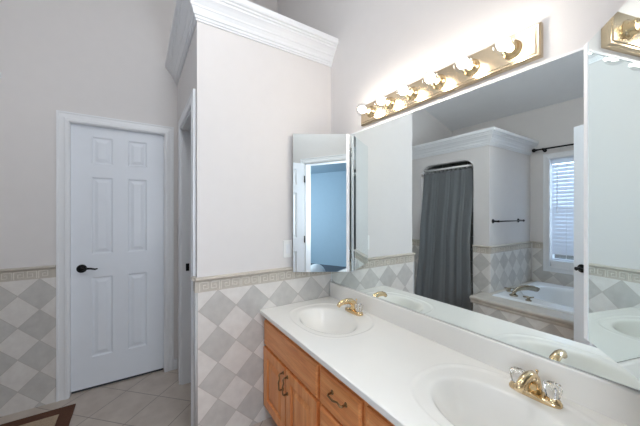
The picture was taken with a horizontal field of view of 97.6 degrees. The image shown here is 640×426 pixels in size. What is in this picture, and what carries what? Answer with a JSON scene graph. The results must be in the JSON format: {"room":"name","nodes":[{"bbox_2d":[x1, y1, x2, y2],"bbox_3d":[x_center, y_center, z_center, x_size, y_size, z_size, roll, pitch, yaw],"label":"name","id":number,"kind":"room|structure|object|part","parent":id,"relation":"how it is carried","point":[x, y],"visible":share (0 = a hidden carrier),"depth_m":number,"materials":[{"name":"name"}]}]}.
{"room":"bathroom","nodes":[
{"label":"bathroom","id":0,"kind":"room"},
{"bbox_2d":[0,368,276,425],"bbox_3d":[-1.323,1.400,1.391,3.400,0.060,3.760,0,0,-33],"label":"floor","id":1,"kind":"structure","parent":0,"point":[157,398],"depth_m":2.00,"materials":[{"name":"beige tile"}]},
{"bbox_2d":[0,404,75,425],"bbox_3d":[-1.705,1.364,1.514,0.463,0.010,0.860,0,0,-33],"label":"bath mat","id":2,"kind":"object","parent":1,"relation":"on","point":[62,416],"visible":1,"depth_m":1.85,"materials":[{"name":"brown fabric"}]},
{"bbox_2d":[264,319,394,425],"bbox_3d":[0.296,1.020,1.284,0.589,0.701,1.668,0,0,-33],"label":"vanity cabinet","id":3,"kind":"object","parent":1,"relation":"on","point":[299,390],"visible":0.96,"depth_m":1.40,"materials":[{"name":"brown wood"}]},
{"bbox_3d":[-0.275,1.064,1.706,0.018,0.382,0.321,0,0,-33],"label":"door","id":4,"kind":"part","parent":3,"relation":"part of","materials":[{"name":"brown wood"}]},
{"bbox_3d":[-0.222,0.950,1.575,0.035,0.111,0.019,0,0,-33],"label":"handle","id":5,"kind":"part","parent":3,"relation":"part of","materials":[{"name":"black metal"}]},
{"bbox_3d":[-0.194,0.950,1.531,0.035,0.111,0.019,0,0,-33],"label":"handle","id":6,"kind":"part","parent":3,"relation":"part of","materials":[{"name":"black metal"}]},
{"bbox_3d":[-0.185,0.780,1.567,0.018,0.156,0.652,0,0,-33],"label":"false drawer","id":7,"kind":"part","parent":3,"relation":"part of","materials":[{"name":"brown wood"}]},
{"bbox_3d":[-0.096,1.064,1.429,0.018,0.382,0.323,0,0,-33],"label":"door","id":8,"kind":"part","parent":3,"relation":"part of","materials":[{"name":"brown wood"}]},
{"bbox_3d":[0.081,0.961,1.156,0.018,0.175,0.278,0,0,-33],"label":"drawer","id":9,"kind":"part","parent":3,"relation":"part of","materials":[{"name":"brown wood"}]},
{"bbox_3d":[0.063,0.758,1.135,0.035,0.019,0.111,0,0,-33],"label":"handle","id":10,"kind":"part","parent":3,"relation":"part of","materials":[{"name":"black metal"}]},
{"bbox_3d":[0.081,0.780,1.156,0.018,0.156,0.278,0,0,-33],"label":"drawer","id":11,"kind":"part","parent":3,"relation":"part of","materials":[{"name":"brown wood"}]},
{"bbox_3d":[0.348,0.780,0.743,0.018,0.156,0.652,0,0,-33],"label":"false drawer","id":12,"kind":"part","parent":3,"relation":"part of","materials":[{"name":"brown wood"}]},
{"bbox_2d":[260,282,639,425],"bbox_3d":[0.302,0.655,1.288,0.578,0.257,1.672,0,0,-33],"label":"countertop","id":13,"kind":"structure","parent":3,"relation":"on","point":[413,368],"depth_m":1.10,"materials":[{"name":"white stone"}]},
{"bbox_2d":[337,298,362,315],"bbox_3d":[0.173,0.587,1.766,0.165,0.100,0.157,0,0,-33],"label":"faucet","id":14,"kind":"object","parent":13,"relation":"on","point":[355,308],"visible":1,"depth_m":1.75,"materials":[{"name":"gold metal"}]},
{"bbox_3d":[0.173,0.582,1.766,0.165,0.090,0.042,0,0,-33],"label":"spout","id":15,"kind":"part","parent":14,"relation":"part of","materials":[{"name":"gold metal"}]},
{"bbox_3d":[0.217,0.629,1.794,0.054,0.016,0.156,0,0,-33],"label":"plate","id":16,"kind":"part","parent":14,"relation":"part of","materials":[{"name":"gold metal"}]},
{"bbox_3d":[0.244,0.592,1.752,0.051,0.048,0.051,0,0,-10],"label":"knob","id":17,"kind":"part","parent":14,"relation":"part of","materials":[{"name":"clear glass"}]},
{"bbox_2d":[509,366,562,408],"bbox_3d":[0.705,0.587,0.949,0.165,0.100,0.157,0,0,-33],"label":"faucet","id":18,"kind":"object","parent":13,"relation":"on","point":[527,383],"visible":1,"depth_m":0.94,"materials":[{"name":"gold metal"}]},
{"bbox_3d":[0.720,0.592,1.020,0.051,0.048,0.051,0,0,-10],"label":"knob","id":19,"kind":"part","parent":18,"relation":"part of","materials":[{"name":"clear glass"}]},
{"bbox_3d":[0.705,0.582,0.949,0.165,0.090,0.042,0,0,-33],"label":"spout","id":20,"kind":"part","parent":18,"relation":"part of","materials":[{"name":"gold metal"}]},
{"bbox_3d":[0.748,0.629,0.977,0.054,0.016,0.156,0,0,-33],"label":"plate","id":21,"kind":"part","parent":18,"relation":"part of","materials":[{"name":"gold metal"}]},
{"bbox_3d":[0.776,0.619,0.934,0.044,0.013,0.044,0,0,-33],"label":"handle","id":22,"kind":"part","parent":18,"relation":"part of","materials":[{"name":"gold metal"}]},
{"bbox_3d":[0.776,0.592,0.934,0.051,0.048,0.051,0,0,-10],"label":"knob","id":23,"kind":"part","parent":18,"relation":"part of","materials":[{"name":"clear glass"}]},
{"bbox_2d":[0,0,277,416],"bbox_3d":[-1.867,-0.680,2.140,3.300,4.100,0.132,0,0,-33],"label":"wall","id":24,"kind":"structure","parent":0,"point":[102,58],"depth_m":2.01,"materials":[{"name":"paint"}]},
{"bbox_2d":[0,265,55,281],"bbox_3d":[-2.069,0.421,1.927,0.370,0.087,0.030,0,0,-33],"label":"trim","id":25,"kind":"structure","parent":24,"relation":"attached to","point":[36,272],"depth_m":1.95,"materials":[{"name":"tile"}]},
{"bbox_2d":[56,110,173,401],"bbox_3d":[-1.630,0.311,2.291,0.759,2.117,0.137,0,0,-33],"label":"door frame","id":26,"kind":"structure","parent":24,"relation":"attached to","point":[63,118],"depth_m":2.08,"materials":[{"name":"white paint"}]},
{"bbox_2d":[71,124,163,393],"bbox_3d":[-1.614,0.347,2.266,0.613,2.041,0.094,0,0,-33],"label":"door","id":27,"kind":"structure","parent":24,"relation":"in","point":[117,176],"depth_m":2.25,"materials":[{"name":"white paint"}]},
{"bbox_3d":[-1.779,0.426,2.139,0.133,0.063,0.059,0,0,-33],"label":"handle","id":28,"kind":"part","parent":27,"relation":"part of","materials":[{"name":"black metal"}]},
{"bbox_2d":[174,358,176,369],"bbox_3d":[-1.266,1.325,2.456,0.027,0.090,0.014,0,0,-33],"label":"baseboard","id":29,"kind":"structure","parent":24,"relation":"attached to","point":[175,360],"depth_m":2.45,"materials":[{"name":"white paint"}]},
{"bbox_2d":[177,33,193,367],"bbox_3d":[-0.616,0.040,2.361,0.959,2.660,0.880,0,0,-33],"label":"wall","id":30,"kind":"structure","parent":0,"point":[185,86],"depth_m":2.14,"materials":[{"name":"paint"}]},
{"bbox_2d":[194,21,331,425],"bbox_3d":[-0.344,0.040,1.930,0.971,2.660,0.140,0,0,-33],"label":"wall","id":31,"kind":"structure","parent":0,"point":[252,97],"depth_m":1.78,"materials":[{"name":"paint"}]},
{"bbox_2d":[193,291,193,425],"bbox_3d":[-0.738,0.917,1.657,0.012,0.905,0.050,0,0,-33],"label":"wall","id":32,"kind":"structure","parent":31,"relation":"attached to","point":[193,291],"depth_m":1.67,"materials":[{"name":"paint"}]},
{"bbox_2d":[178,88,195,425],"bbox_3d":[-0.907,0.312,2.015,0.127,2.115,0.735,0,0,-33],"label":"door frame","id":33,"kind":"structure","parent":32,"relation":"attached to","point":[186,124],"depth_m":2.24,"materials":[{"name":"white paint"}]},
{"bbox_2d":[190,276,196,292],"bbox_3d":[-0.746,0.421,1.652,0.030,0.087,0.050,0,0,-33],"label":"trim","id":34,"kind":"structure","parent":32,"relation":"attached to","point":[192,278],"depth_m":1.64,"materials":[{"name":"ceramic"}]},
{"bbox_2d":[194,293,197,425],"bbox_3d":[-0.722,0.917,1.631,0.021,0.905,0.021,0,0,-33],"label":"trim","id":35,"kind":"structure","parent":31,"relation":"attached to","point":[195,294],"depth_m":1.62,"materials":[{"name":"grey tile"}]},
{"bbox_2d":[165,0,337,84],"bbox_3d":[-0.600,-1.209,2.248,1.055,0.170,1.086,0,0,-33],"label":"crown molding","id":36,"kind":"structure","parent":31,"relation":"attached to","point":[244,18],"depth_m":1.83,"materials":[{"name":"white paint"}]},
{"bbox_2d":[283,240,291,257],"bbox_3d":[-0.224,0.250,1.953,0.070,0.120,0.011,0,0,-33],"label":"light switch","id":37,"kind":"object","parent":31,"relation":"attached to","point":[287,244],"visible":1,"depth_m":1.95,"materials":[{"name":"white plastic"}]},
{"bbox_2d":[293,134,349,271],"bbox_3d":[0.011,-0.070,1.941,0.393,0.957,0.014,0,0,-1],"label":"mirrored medicine cabinet","id":38,"kind":"object","parent":31,"relation":"attached to","point":[320,161],"visible":1,"depth_m":1.94,"materials":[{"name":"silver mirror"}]},
{"bbox_2d":[278,0,639,391],"bbox_3d":[0.328,-0.680,1.894,0.120,4.100,2.930,0,0,-33],"label":"wall","id":39,"kind":"structure","parent":0,"point":[384,46],"depth_m":1.51,"materials":[{"name":"paint"}]},
{"bbox_2d":[359,22,542,125],"bbox_3d":[0.497,-0.633,1.402,0.130,0.124,0.980,0,0,-33],"label":"vanity light bar","id":40,"kind":"object","parent":39,"relation":"attached to","point":[525,46],"visible":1,"depth_m":1.23,"materials":[{"name":"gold metal"}]},
{"bbox_2d":[365,106,374,116],"bbox_3d":[0.306,-0.633,1.743,0.030,0.068,0.068,0,0,-33],"label":"socket","id":41,"kind":"object","parent":40,"relation":"attached to","point":[370,110],"depth_m":1.73,"materials":[{"name":"gold metal"}]},
{"bbox_2d":[383,97,393,109],"bbox_3d":[0.392,-0.633,1.610,0.030,0.068,0.068,0,0,-33],"label":"socket","id":42,"kind":"object","parent":40,"relation":"attached to","point":[389,103],"depth_m":1.60,"materials":[{"name":"gold metal"}]},
{"bbox_2d":[405,87,416,99],"bbox_3d":[0.478,-0.633,1.477,0.030,0.068,0.068,0,0,-33],"label":"socket","id":43,"kind":"object","parent":40,"relation":"attached to","point":[412,91],"depth_m":1.46,"materials":[{"name":"gold metal"}]},
{"bbox_2d":[431,74,444,88],"bbox_3d":[0.564,-0.633,1.345,0.030,0.068,0.068,0,0,-33],"label":"socket","id":44,"kind":"object","parent":40,"relation":"attached to","point":[439,83],"depth_m":1.33,"materials":[{"name":"gold metal"}]},
{"bbox_2d":[463,59,479,75],"bbox_3d":[0.649,-0.633,1.212,0.030,0.068,0.068,0,0,-33],"label":"socket","id":45,"kind":"object","parent":40,"relation":"attached to","point":[473,68],"depth_m":1.20,"materials":[{"name":"gold metal"}]},
{"bbox_2d":[502,40,521,58],"bbox_3d":[0.735,-0.633,1.079,0.030,0.068,0.068,0,0,-33],"label":"socket","id":46,"kind":"object","parent":40,"relation":"attached to","point":[514,51],"depth_m":1.07,"materials":[{"name":"gold metal"}]},
{"bbox_2d":[331,47,639,390],"bbox_3d":[0.543,-0.013,1.444,0.007,1.074,1.674,0,0,-33],"label":"mirror panel","id":47,"kind":"object","parent":39,"relation":"attached to","point":[466,208],"visible":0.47,"depth_m":1.17,"materials":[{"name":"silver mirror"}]},
{"bbox_2d":[584,0,639,379],"bbox_3d":[0.812,-0.070,0.757,0.014,0.957,0.341,0,0,20],"label":"mirror wing","id":48,"kind":"object","parent":47,"relation":"attached to","point":[612,56],"visible":1,"depth_m":0.77,"materials":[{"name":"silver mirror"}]}
]}

